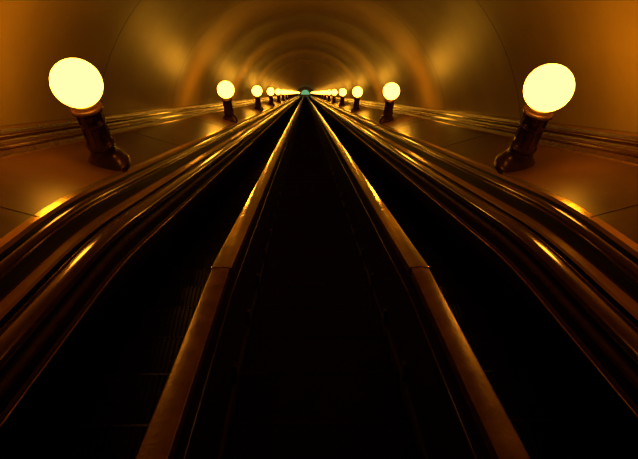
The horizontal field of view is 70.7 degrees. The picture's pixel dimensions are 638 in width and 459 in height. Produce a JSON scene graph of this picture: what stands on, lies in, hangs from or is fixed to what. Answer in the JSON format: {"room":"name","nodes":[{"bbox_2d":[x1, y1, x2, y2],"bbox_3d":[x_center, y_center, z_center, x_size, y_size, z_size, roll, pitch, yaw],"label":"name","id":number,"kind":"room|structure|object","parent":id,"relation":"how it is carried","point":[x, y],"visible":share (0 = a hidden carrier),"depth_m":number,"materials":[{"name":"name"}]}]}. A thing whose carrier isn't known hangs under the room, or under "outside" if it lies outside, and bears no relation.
{"room":"subway escalator tunnel","nodes":[
{"label":"subway escalator tunnel","id":0,"kind":"room"},
{"bbox_2d":[64,98,301,458],"bbox_3d":[-3.597,-22.064,81.730,0.830,86.089,149.993,0,47,-2],"label":"escalator","id":1,"kind":"object","parent":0,"point":[126,402],"visible":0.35,"depth_m":3.62,"materials":[{"name":"metal"}]},
{"bbox_2d":[297,86,312,96],"bbox_3d":[-5.002,-50.312,164.192,6.800,3.354,1.937,0,47,-2],"label":"wall","id":2,"kind":"structure","parent":0,"point":[305,91],"depth_m":164.11,"materials":[{"name":"paint"}]},
{"bbox_2d":[0,0,637,132],"bbox_3d":[-2.420,-25.063,81.186,6.584,92.926,157.227,0,47,-2],"label":"ceiling","id":3,"kind":"structure","parent":0,"point":[471,56],"depth_m":7.64,"materials":[{"name":"paint"}]},
{"bbox_2d":[0,95,284,156],"bbox_3d":[-5.465,-23.845,81.147,0.510,87.036,149.901,0,47,-2],"label":"trim","id":4,"kind":"structure","parent":3,"relation":"attached to","point":[14,138],"depth_m":5.47,"materials":[{"name":"brown wood"}]},
{"bbox_2d":[321,95,637,163],"bbox_3d":[0.622,-23.845,81.337,0.510,87.036,149.901,0,47,-2],"label":"trim","id":5,"kind":"structure","parent":3,"relation":"attached to","point":[616,144],"depth_m":5.45,"materials":[{"name":"brown wood"}]},
{"bbox_2d":[229,98,414,458],"bbox_3d":[-2.438,-22.064,81.766,1.150,86.089,149.993,0,47,-2],"label":"escalator","id":6,"kind":"object","parent":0,"point":[318,381],"visible":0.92,"depth_m":3.68,"materials":[{"name":"metal"}]},
{"bbox_2d":[309,98,574,458],"bbox_3d":[-1.278,-22.064,81.802,0.830,86.089,149.993,0,47,-2],"label":"escalator","id":7,"kind":"object","parent":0,"point":[542,438],"visible":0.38,"depth_m":3.66,"materials":[{"name":"metal"}]},
{"bbox_3d":[-2.412,-21.353,80.953,6.500,87.137,152.376,0,47,-2],"label":"floor","id":8,"kind":"structure","parent":0,"visible":0},
{"bbox_2d":[0,95,300,458],"bbox_3d":[-4.610,-22.741,81.509,1.202,87.376,150.845,0,47,-2],"label":"deck","id":9,"kind":"object","parent":8,"relation":"on","point":[85,247],"visible":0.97,"depth_m":3.52,"materials":[{"name":"brown wood"}]},
{"bbox_2d":[49,58,130,170],"bbox_3d":[-2.200,-1.067,4.345,0.430,1.175,0.430,0,47,-2],"label":"globe lamp","id":10,"kind":"object","parent":9,"relation":"on","point":[76,83],"visible":0.97,"depth_m":4.13,"materials":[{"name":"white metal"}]},
{"bbox_2d":[217,81,237,122],"bbox_3d":[-2.438,-3.389,11.997,0.430,1.175,0.430,0,47,-2],"label":"globe lamp","id":11,"kind":"object","parent":9,"relation":"on","point":[225,89],"visible":0.96,"depth_m":11.81,"materials":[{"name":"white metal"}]},
{"bbox_2d":[252,86,262,110],"bbox_3d":[-2.676,-5.712,19.649,0.430,1.175,0.430,0,47,-2],"label":"globe lamp","id":12,"kind":"object","parent":9,"relation":"on","point":[256,90],"visible":0.98,"depth_m":19.46,"materials":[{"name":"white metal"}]},
{"bbox_2d":[267,88,274,105],"bbox_3d":[-2.914,-8.034,27.301,0.430,1.175,0.430,0,47,-2],"label":"globe lamp","id":13,"kind":"object","parent":9,"relation":"on","point":[270,91],"visible":0.98,"depth_m":27.11,"materials":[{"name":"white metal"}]},
{"bbox_2d":[275,89,280,102],"bbox_3d":[-3.152,-10.356,34.953,0.430,1.175,0.430,0,47,-2],"label":"globe lamp","id":14,"kind":"object","parent":9,"relation":"on","point":[278,91],"visible":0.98,"depth_m":34.76,"materials":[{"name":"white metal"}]},
{"bbox_2d":[281,90,285,100],"bbox_3d":[-3.390,-12.678,42.604,0.430,1.175,0.430,0,47,-2],"label":"globe lamp","id":15,"kind":"object","parent":9,"relation":"on","point":[282,91],"visible":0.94,"depth_m":42.48,"materials":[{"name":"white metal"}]},
{"bbox_2d":[135,96,303,458],"bbox_3d":[-3.093,-22.611,81.596,0.164,87.141,150.439,0,47,-2],"label":"balustrade","id":16,"kind":"object","parent":8,"relation":"on","point":[195,412],"visible":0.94,"depth_m":2.72,"materials":[{"name":"brown metal"}]},
{"bbox_2d":[307,96,530,458],"bbox_3d":[-1.773,-22.611,81.637,0.164,87.141,150.439,0,47,-2],"label":"balustrade","id":17,"kind":"object","parent":8,"relation":"on","point":[451,406],"visible":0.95,"depth_m":2.81,"materials":[{"name":"brown metal"}]},
{"bbox_2d":[310,95,637,458],"bbox_3d":[-0.254,-22.741,81.645,1.202,87.376,150.845,0,47,-2],"label":"deck","id":18,"kind":"object","parent":8,"relation":"on","point":[548,249],"visible":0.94,"depth_m":3.65,"materials":[{"name":"brown wood"}]},
{"bbox_2d":[327,90,330,101],"bbox_3d":[0.947,-12.678,42.739,0.430,1.175,0.430,0,47,-2],"label":"globe lamp","id":19,"kind":"object","parent":18,"relation":"on","point":[328,91],"visible":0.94,"depth_m":42.55,"materials":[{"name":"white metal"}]},
{"bbox_2d":[331,89,336,103],"bbox_3d":[1.185,-10.356,35.087,0.430,1.175,0.430,0,47,-2],"label":"globe lamp","id":20,"kind":"object","parent":18,"relation":"on","point":[334,92],"visible":0.98,"depth_m":34.96,"materials":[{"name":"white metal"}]},
{"bbox_2d":[338,88,345,106],"bbox_3d":[1.424,-8.034,27.436,0.430,1.175,0.430,0,47,-2],"label":"globe lamp","id":21,"kind":"object","parent":18,"relation":"on","point":[342,92],"visible":0.94,"depth_m":27.29,"materials":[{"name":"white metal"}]},
{"bbox_2d":[351,87,361,111],"bbox_3d":[1.662,-5.712,19.784,0.430,1.175,0.430,0,47,-2],"label":"globe lamp","id":22,"kind":"object","parent":18,"relation":"on","point":[357,91],"visible":0.95,"depth_m":19.61,"materials":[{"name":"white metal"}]},
{"bbox_2d":[379,83,399,123],"bbox_3d":[1.900,-3.389,12.132,0.430,1.175,0.430,0,47,-2],"label":"globe lamp","id":23,"kind":"object","parent":18,"relation":"on","point":[391,91],"visible":0.96,"depth_m":11.95,"materials":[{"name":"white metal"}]},
{"bbox_2d":[494,64,574,172],"bbox_3d":[2.138,-1.067,4.480,0.430,1.175,0.430,0,47,-2],"label":"globe lamp","id":24,"kind":"object","parent":18,"relation":"on","point":[549,87],"visible":0.99,"depth_m":4.28,"materials":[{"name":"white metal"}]}
]}

